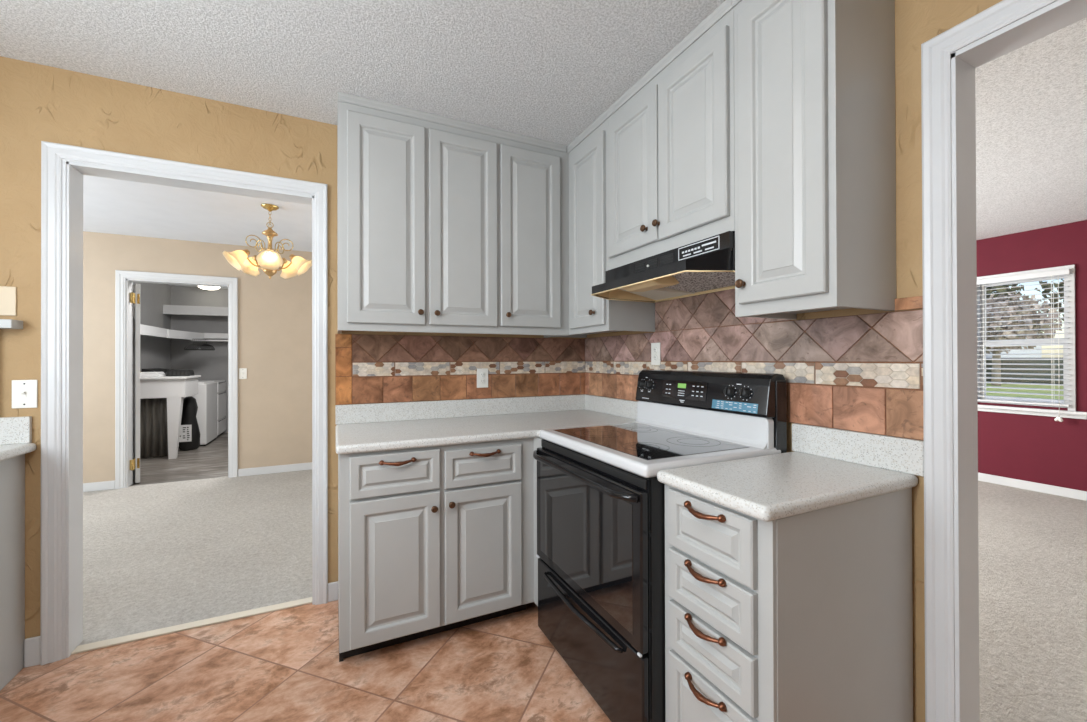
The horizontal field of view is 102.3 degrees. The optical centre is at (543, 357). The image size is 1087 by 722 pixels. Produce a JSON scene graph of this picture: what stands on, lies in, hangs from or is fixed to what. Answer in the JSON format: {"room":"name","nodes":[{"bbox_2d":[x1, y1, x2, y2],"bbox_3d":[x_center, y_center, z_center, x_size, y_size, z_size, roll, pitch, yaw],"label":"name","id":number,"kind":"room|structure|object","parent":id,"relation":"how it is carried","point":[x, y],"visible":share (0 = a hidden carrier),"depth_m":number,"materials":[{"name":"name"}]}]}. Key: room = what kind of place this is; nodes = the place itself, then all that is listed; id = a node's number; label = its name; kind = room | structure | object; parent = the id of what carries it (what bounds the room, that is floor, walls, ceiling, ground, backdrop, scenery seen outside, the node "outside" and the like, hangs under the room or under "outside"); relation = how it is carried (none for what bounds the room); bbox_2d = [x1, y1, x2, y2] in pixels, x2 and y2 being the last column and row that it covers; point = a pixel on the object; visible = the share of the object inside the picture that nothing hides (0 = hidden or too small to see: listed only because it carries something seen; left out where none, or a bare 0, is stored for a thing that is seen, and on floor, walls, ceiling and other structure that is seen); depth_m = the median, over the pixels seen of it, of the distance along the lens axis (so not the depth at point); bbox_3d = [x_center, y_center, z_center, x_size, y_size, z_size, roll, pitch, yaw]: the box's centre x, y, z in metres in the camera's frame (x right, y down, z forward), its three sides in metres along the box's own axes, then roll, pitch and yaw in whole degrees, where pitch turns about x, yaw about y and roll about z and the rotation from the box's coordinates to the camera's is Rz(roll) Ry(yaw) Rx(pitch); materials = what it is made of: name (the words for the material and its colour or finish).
{"room":"kitchen","nodes":[
{"label":"kitchen","id":0,"kind":"room"},
{"bbox_2d":[133,282,170,371],"bbox_3d":[-5.463,0.035,5.693,0.100,2.500,3.480,0,0,-26],"label":"wall","id":1,"kind":"structure","parent":0,"point":[155,352],"depth_m":6.55,"materials":[{"name":"grey paint"}]},
{"bbox_2d":[140,324,227,341],"bbox_3d":[-4.577,-0.330,6.438,2.139,0.149,2.699,0,0,-26],"label":"corner shelf","id":2,"kind":"object","parent":1,"relation":"attached to","point":[144,329],"visible":0.43,"depth_m":6.46,"materials":[{"name":"white paint"}]},
{"bbox_2d":[197,339,214,349],"bbox_3d":[-5.262,-0.203,6.832,0.016,0.180,0.323,0,0,6],"label":"clothes hanger","id":3,"kind":"object","parent":2,"relation":"hanging from","point":[205,339],"visible":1,"depth_m":6.83,"materials":[{"name":"black"}]},
{"bbox_2d":[79,433,311,644],"bbox_3d":[-3.561,1.315,4.846,5.300,0.084,6.634,0,0,-26],"label":"floor","id":4,"kind":"structure","parent":0,"point":[159,555],"depth_m":2.96,"materials":[{"name":"beige carpet"}]},
{"bbox_2d":[140,398,167,457],"bbox_3d":[-5.059,0.794,5.556,0.490,0.960,0.048,0,0,-26],"label":"curtain","id":5,"kind":"object","parent":4,"relation":"on","point":[153,411],"visible":0.35,"depth_m":5.59,"materials":[{"name":"grey fabric"}]},
{"bbox_2d":[140,375,200,458],"bbox_3d":[-5.013,0.766,5.721,0.725,1.037,0.650,0,0,-26],"label":"table","id":6,"kind":"object","parent":4,"relation":"on","point":[173,388],"visible":0.52,"depth_m":5.54,"materials":[{"name":"white"}]},
{"bbox_2d":[140,372,165,376],"bbox_3d":[-5.092,0.217,5.648,0.290,0.059,0.280,0,0,-26],"label":"folded towels","id":7,"kind":"object","parent":6,"relation":"on","point":[142,374],"visible":0.59,"depth_m":5.56,"materials":[{"name":"white fabric"}]},
{"bbox_2d":[166,369,194,375],"bbox_3d":[-4.880,0.203,5.889,0.257,0.087,0.226,0,0,-26],"label":"tray","id":8,"kind":"object","parent":6,"relation":"on","point":[173,372],"visible":1,"depth_m":5.80,"materials":[{"name":"black"}]},
{"bbox_2d":[142,368,216,447],"bbox_3d":[-5.364,0.724,6.499,0.730,1.129,0.675,0,0,-26],"label":"washing machine","id":9,"kind":"object","parent":4,"relation":"on","point":[206,398],"visible":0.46,"depth_m":6.41,"materials":[{"name":"white metal"}]},
{"bbox_2d":[179,396,199,450],"bbox_3d":[-4.950,0.914,6.125,0.242,0.740,0.260,0,0,-26],"label":"bag","id":10,"kind":"object","parent":4,"relation":"on","point":[189,439],"visible":0.82,"depth_m":6.05,"materials":[{"name":"black fabric"}]},
{"bbox_2d":[207,380,225,437],"bbox_3d":[-5.639,0.839,7.084,0.738,0.905,0.590,0,0,-26],"label":"chest","id":11,"kind":"object","parent":4,"relation":"on","point":[221,384],"visible":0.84,"depth_m":7.20,"materials":[{"name":"white"}]},
{"bbox_2d":[83,231,311,482],"bbox_3d":[-3.424,0.001,4.672,5.400,2.550,0.120,0,0,-26],"label":"wall","id":12,"kind":"structure","parent":0,"point":[275,313],"depth_m":4.71,"materials":[{"name":"beige paint"}]},
{"bbox_2d":[83,480,114,491],"bbox_3d":[-4.944,1.232,3.865,1.760,0.081,0.013,0,0,-26],"label":"baseboard","id":13,"kind":"structure","parent":12,"relation":"attached to","point":[105,485],"depth_m":4.19,"materials":[{"name":"white paint"}]},
{"bbox_2d":[130,284,139,482],"bbox_3d":[-4.352,0.261,4.654,0.078,2.010,0.836,0,0,-44],"label":"interior door","id":14,"kind":"structure","parent":12,"relation":"in","point":[135,295],"depth_m":4.42,"materials":[{"name":"white paint"}]},
{"bbox_2d":[115,270,237,488],"bbox_3d":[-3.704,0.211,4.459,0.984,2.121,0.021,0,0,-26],"label":"trim","id":15,"kind":"structure","parent":12,"relation":"attached to","point":[121,276],"depth_m":4.31,"materials":[{"name":"white paint"}]},
{"bbox_2d":[239,368,246,378],"bbox_3d":[-3.220,0.172,4.691,0.070,0.115,0.018,0,0,-26],"label":"wall switch","id":16,"kind":"object","parent":12,"relation":"attached to","point":[242,371],"visible":1,"depth_m":4.70,"materials":[{"name":"white plastic"}]},
{"bbox_2d":[238,462,311,476],"bbox_3d":[-2.196,1.229,5.176,2.350,0.081,0.013,0,0,-26],"label":"baseboard","id":17,"kind":"structure","parent":12,"relation":"attached to","point":[301,466],"depth_m":4.81,"materials":[{"name":"white paint"}]},
{"bbox_2d":[171,286,227,432],"bbox_3d":[-5.175,0.042,7.703,2.350,2.500,0.100,0,0,-26],"label":"wall","id":18,"kind":"structure","parent":0,"point":[210,364],"depth_m":7.37,"materials":[{"name":"grey paint"}]},
{"bbox_2d":[163,305,227,315],"bbox_3d":[-5.081,-0.756,7.494,2.139,0.145,0.364,0,0,-26],"label":"wall shelf","id":19,"kind":"object","parent":18,"relation":"attached to","point":[167,309],"visible":0.42,"depth_m":7.04,"materials":[{"name":"white paint"}]},
{"bbox_2d":[0,56,584,638],"bbox_3d":[-1.274,0.022,2.254,3.400,2.476,0.105,0,0,-26],"label":"wall","id":20,"kind":"structure","parent":0,"point":[38,102],"depth_m":1.88,"materials":[{"name":"beige paint"}]},
{"bbox_2d":[0,286,16,315],"bbox_3d":[-2.191,-0.228,1.749,0.115,0.118,0.018,0,0,-26],"label":"wall switch","id":21,"kind":"object","parent":20,"relation":"attached to","point":[8,295],"visible":1,"depth_m":1.77,"materials":[{"name":"beige plastic"}]},
{"bbox_2d":[0,319,22,328],"bbox_3d":[-2.434,0.045,1.600,0.722,0.390,0.074,0,0,-26],"label":"wall ledge","id":22,"kind":"object","parent":20,"relation":"attached to","point":[4,323],"visible":1,"depth_m":1.73,"materials":[{"name":"grey paint"}]},
{"bbox_2d":[12,380,37,408],"bbox_3d":[-2.116,0.149,1.783,0.074,0.115,0.018,0,0,-26],"label":"wall switch","id":23,"kind":"object","parent":20,"relation":"attached to","point":[24,392],"visible":1,"depth_m":1.79,"materials":[{"name":"white plastic"}]},
{"bbox_2d":[24,636,40,667],"bbox_3d":[-2.089,1.203,1.793,0.049,0.115,0.013,0,0,-26],"label":"baseboard","id":24,"kind":"structure","parent":20,"relation":"attached to","point":[32,645],"depth_m":1.79,"materials":[{"name":"white paint"}]},
{"bbox_2d":[40,141,327,664],"bbox_3d":[-1.591,0.184,2.032,1.056,2.153,0.021,0,0,-26],"label":"trim","id":25,"kind":"structure","parent":20,"relation":"attached to","point":[52,154],"depth_m":1.83,"materials":[{"name":"white paint"}]},
{"bbox_2d":[61,159,314,658],"bbox_3d":[-1.617,0.212,2.089,0.944,2.098,0.119,0,0,-26],"label":"trim","id":26,"kind":"structure","parent":20,"relation":"attached to","point":[73,171],"depth_m":1.89,"materials":[{"name":"white paint"}]},
{"bbox_2d":[71,597,311,654],"bbox_3d":[-1.605,1.256,2.075,0.907,0.009,0.054,0,0,-26],"label":"trim","id":27,"kind":"structure","parent":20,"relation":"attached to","point":[191,625],"depth_m":2.04,"materials":[{"name":"beige wood"}]},
{"bbox_2d":[328,581,337,601],"bbox_3d":[-1.088,1.212,2.270,0.053,0.095,0.013,0,0,-26],"label":"baseboard","id":28,"kind":"structure","parent":20,"relation":"attached to","point":[333,586],"depth_m":2.26,"materials":[{"name":"white paint"}]},
{"bbox_2d":[337,92,568,337],"bbox_3d":[-0.455,-0.671,2.393,1.212,1.091,0.352,0,0,-26],"label":"upper cabinet","id":29,"kind":"object","parent":20,"relation":"attached to","point":[445,224],"visible":1,"depth_m":2.22,"materials":[{"name":"grey paint"}]},
{"bbox_2d":[335,334,584,404],"bbox_3d":[-0.404,0.061,2.605,1.506,0.371,0.009,0,0,-26],"label":"tile backsplash","id":30,"kind":"structure","parent":20,"relation":"attached to","point":[369,368],"depth_m":2.53,"materials":[{"name":"tile"}]},
{"bbox_2d":[477,368,487,387],"bbox_3d":[-0.363,0.122,2.613,0.070,0.115,0.009,0,0,-26],"label":"wall outlet","id":31,"kind":"object","parent":30,"relation":"attached to","point":[482,373],"visible":1,"depth_m":2.61,"materials":[{"name":"white plastic"}]},
{"bbox_2d":[0,0,1086,288],"bbox_3d":[-0.596,-1.237,3.828,9.780,0.110,11.050,0,0,-26],"label":"ceiling","id":32,"kind":"structure","parent":0,"point":[546,70],"depth_m":1.85,"materials":[{"name":"white paint"}]},
{"bbox_2d":[198,286,219,289],"bbox_3d":[-5.435,-1.144,7.120,0.310,0.082,0.310,0,0,-26],"label":"ceiling lamp","id":33,"kind":"object","parent":32,"relation":"attached to","point":[201,287],"visible":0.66,"depth_m":7.05,"materials":[{"name":"white glass"}]},
{"bbox_2d":[222,203,311,278],"bbox_3d":[-2.174,-0.919,3.487,0.601,0.578,0.596,0,0,-26],"label":"chandelier","id":34,"kind":"object","parent":32,"relation":"hanging from","point":[270,260],"visible":1,"depth_m":3.48,"materials":[{"name":"beige glass"}]},
{"bbox_2d":[0,481,1086,721],"bbox_3d":[1.245,1.290,2.006,7.930,0.084,6.200,0,0,-26],"label":"floor","id":35,"kind":"structure","parent":0,"point":[283,665],"depth_m":1.78,"materials":[{"name":"tile"}]},
{"bbox_2d":[0,454,24,689],"bbox_3d":[-1.977,0.819,0.642,0.736,0.875,2.188,0,0,-26],"label":"base cabinet","id":36,"kind":"object","parent":35,"relation":"on","point":[12,470],"visible":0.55,"depth_m":1.72,"materials":[{"name":"grey paint"}]},
{"bbox_2d":[0,416,35,460],"bbox_3d":[-1.961,0.308,0.648,0.774,0.144,2.199,0,0,-26],"label":"countertop","id":37,"kind":"structure","parent":36,"relation":"on","point":[15,432],"depth_m":1.76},
{"bbox_2d":[338,437,541,661],"bbox_3d":[-0.529,0.820,2.152,0.865,0.875,0.708,0,0,-26],"label":"base cabinet","id":38,"kind":"object","parent":35,"relation":"on","point":[432,540],"visible":0.96,"depth_m":1.88,"materials":[{"name":"grey paint"}]},
{"bbox_2d":[335,394,637,454],"bbox_3d":[-0.248,0.313,2.289,1.516,0.136,0.710,0,0,-26],"label":"countertop","id":39,"kind":"structure","parent":38,"relation":"on","point":[360,428],"depth_m":2.34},
{"bbox_2d":[533,369,786,721],"bbox_3d":[0.404,0.657,1.780,0.712,1.194,0.762,0,0,-26],"label":"electric stove","id":40,"kind":"object","parent":35,"relation":"on","point":[600,555],"visible":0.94,"depth_m":1.58,"materials":[{"name":"black metal"}]},
{"bbox_2d":[533,448,665,721],"bbox_3d":[0.404,0.802,1.780,0.712,0.864,0.756,0,0,-25],"label":"oven","id":41,"kind":"object","parent":40,"relation":"in","point":[600,555],"depth_m":1.48,"materials":[{"name":"black glass"}]},
{"bbox_2d":[665,484,912,721],"bbox_3d":[0.695,0.813,1.288,0.648,0.875,0.368,0,0,-26],"label":"base cabinet","id":42,"kind":"object","parent":35,"relation":"on","point":[808,616],"visible":0.99,"depth_m":1.13,"materials":[{"name":"grey paint"}]},
{"bbox_2d":[657,423,923,521],"bbox_3d":[0.714,0.307,1.286,0.645,0.136,0.395,0,0,-26],"label":"countertop","id":43,"kind":"structure","parent":42,"relation":"on","point":[827,467],"depth_m":1.26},
{"bbox_2d":[587,0,1001,721],"bbox_3d":[1.210,0.011,1.112,0.100,2.476,4.305,0,0,-26],"label":"wall","id":44,"kind":"structure","parent":0,"point":[917,22],"depth_m":1.27,"materials":[{"name":"beige paint"}]},
{"bbox_2d":[557,111,654,337],"bbox_3d":[0.279,-0.675,2.546,0.340,1.086,0.711,0,0,-26],"label":"upper cabinet","id":45,"kind":"object","parent":44,"relation":"attached to","point":[588,152],"visible":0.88,"depth_m":2.28,"materials":[{"name":"grey paint"}]},
{"bbox_2d":[591,231,734,302],"bbox_3d":[0.546,-0.357,1.857,0.449,0.144,0.759,0,0,-26],"label":"range hood","id":46,"kind":"object","parent":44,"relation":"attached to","point":[707,265],"visible":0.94,"depth_m":1.74,"materials":[{"name":"black metal"}]},
{"bbox_2d":[623,276,678,291],"bbox_3d":[0.433,-0.315,1.810,0.157,0.061,0.200,0,0,-25],"label":"lamp","id":47,"kind":"object","parent":46,"relation":"attached to","point":[667,281],"depth_m":1.75,"materials":[{"name":"brown glass"}]},
{"bbox_2d":[660,253,672,265],"bbox_3d":[0.494,-0.394,1.759,0.003,0.037,0.077,0,0,-25],"label":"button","id":48,"kind":"object","parent":46,"relation":"attached to","point":[665,258],"depth_m":1.76,"materials":[{"name":"black plastic"}]},
{"bbox_2d":[605,0,734,269],"bbox_3d":[0.595,-0.826,1.883,0.340,0.791,0.756,0,0,-26],"label":"upper cabinet","id":49,"kind":"object","parent":44,"relation":"attached to","point":[671,141],"visible":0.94,"depth_m":1.72,"materials":[{"name":"grey paint"}]},
{"bbox_2d":[585,288,923,440],"bbox_3d":[0.681,-0.024,2.090,0.010,0.530,1.872,0,0,-26],"label":"tile backsplash","id":50,"kind":"structure","parent":44,"relation":"attached to","point":[864,372],"depth_m":1.56,"materials":[{"name":"tile"}]},
{"bbox_2d":[651,343,660,364],"bbox_3d":[0.583,-0.019,2.276,0.009,0.115,0.070,0,0,-26],"label":"wall outlet","id":51,"kind":"object","parent":50,"relation":"attached to","point":[655,347],"visible":1,"depth_m":2.27,"materials":[{"name":"white plastic"}]},
{"bbox_2d":[731,0,895,319],"bbox_3d":[0.830,-0.681,1.390,0.340,1.086,0.333,0,0,-26],"label":"upper cabinet","id":52,"kind":"object","parent":44,"relation":"attached to","point":[815,149],"visible":1,"depth_m":1.27,"materials":[{"name":"grey paint"}]},
{"bbox_2d":[921,0,1057,721],"bbox_3d":[1.307,0.178,0.769,0.021,2.139,1.048,0,0,-26],"label":"trim","id":53,"kind":"structure","parent":44,"relation":"attached to","point":[936,52],"depth_m":1.21,"materials":[{"name":"white paint"}]},
{"bbox_2d":[951,0,1086,721],"bbox_3d":[1.361,0.209,0.796,0.112,2.076,0.930,0,0,-26],"label":"trim","id":54,"kind":"structure","parent":44,"relation":"attached to","point":[1060,14],"depth_m":1.19,"materials":[{"name":"white paint"}]},
{"bbox_2d":[976,220,1086,490],"bbox_3d":[4.829,0.023,3.722,0.120,2.450,6.100,0,0,-26],"label":"wall","id":55,"kind":"structure","parent":0,"point":[1032,448],"depth_m":4.05,"materials":[{"name":"red paint"}]},
{"bbox_2d":[977,265,1086,418],"bbox_3d":[4.577,-0.140,4.185,0.175,1.356,0.850,0,0,-26],"label":"window","id":56,"kind":"structure","parent":55,"relation":"in","point":[1071,413],"depth_m":4.02,"materials":[{"name":"white paint"}]},
{"bbox_2d":[977,269,1070,421],"bbox_3d":[4.494,-0.105,4.159,0.070,1.359,0.665,0,0,-26],"label":"window blind","id":57,"kind":"object","parent":56,"relation":"attached to","point":[1053,273],"visible":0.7,"depth_m":4.10,"materials":[{"name":"white paint"}]},
{"bbox_2d":[978,473,1086,500],"bbox_3d":[4.772,1.204,3.689,0.012,0.081,5.900,0,0,-26],"label":"baseboard","id":58,"kind":"structure","parent":55,"relation":"attached to","point":[1044,488],"depth_m":4.08,"materials":[{"name":"white paint"}]},
{"label":"outside","id":59,"kind":"structure","parent":0,"visible":0},
{"bbox_2d":[986,397,1063,402],"bbox_3d":[6.917,1.711,22.714,19.000,0.025,90.000,0,0,-26],"label":"driveway","id":60,"kind":"structure","parent":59,"point":[986,397],"depth_m":17.14,"materials":[{"name":"concrete"}]},
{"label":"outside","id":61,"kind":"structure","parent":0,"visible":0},
{"bbox_2d":[986,383,1063,399],"bbox_3d":[37.598,1.719,34.579,85.400,0.100,115.000,0,0,-26],"label":"ground","id":62,"kind":"structure","parent":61,"point":[987,384],"depth_m":21.43,"materials":[{"name":"green plant"}]},
{"bbox_2d":[986,283,1028,300],"bbox_3d":[41.505,-4.045,44.291,10.647,11.490,10.674,0,0,-26],"label":"tree","id":63,"kind":"object","parent":62,"relation":"on","point":[1014,288],"visible":0.03,"depth_m":40.04,"materials":[{"name":"green plant"}]},
{"bbox_2d":[986,301,1041,357],"bbox_3d":[32.781,-1.258,37.006,9.000,5.900,11.300,0,0,-26],"label":"house","id":64,"kind":"structure","parent":62,"relation":"on","point":[1036,347],"depth_m":32.51,"materials":[{"name":"white"}]},
{"bbox_2d":[986,293,1061,385],"bbox_3d":[26.952,-1.043,26.111,5.171,5.438,5.233,0,0,-26],"label":"tree","id":65,"kind":"object","parent":62,"relation":"on","point":[999,299],"visible":0.39,"depth_m":24.63,"materials":[{"name":"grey plant"}]},
{"bbox_2d":[986,358,1062,383],"bbox_3d":[30.073,0.846,29.332,1.500,1.650,26.000,0,0,-26],"label":"road","id":66,"kind":"structure","parent":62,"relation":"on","point":[987,361],"depth_m":27.20,"materials":[{"name":"grey asphalt"}]},
{"bbox_2d":[1035,279,1063,320],"bbox_3d":[47.403,-4.611,34.343,12.189,12.514,11.802,0,0,-26],"label":"tree","id":67,"kind":"object","parent":62,"relation":"on","point":[1061,284],"visible":0.13,"depth_m":38.06,"materials":[{"name":"green plant"}]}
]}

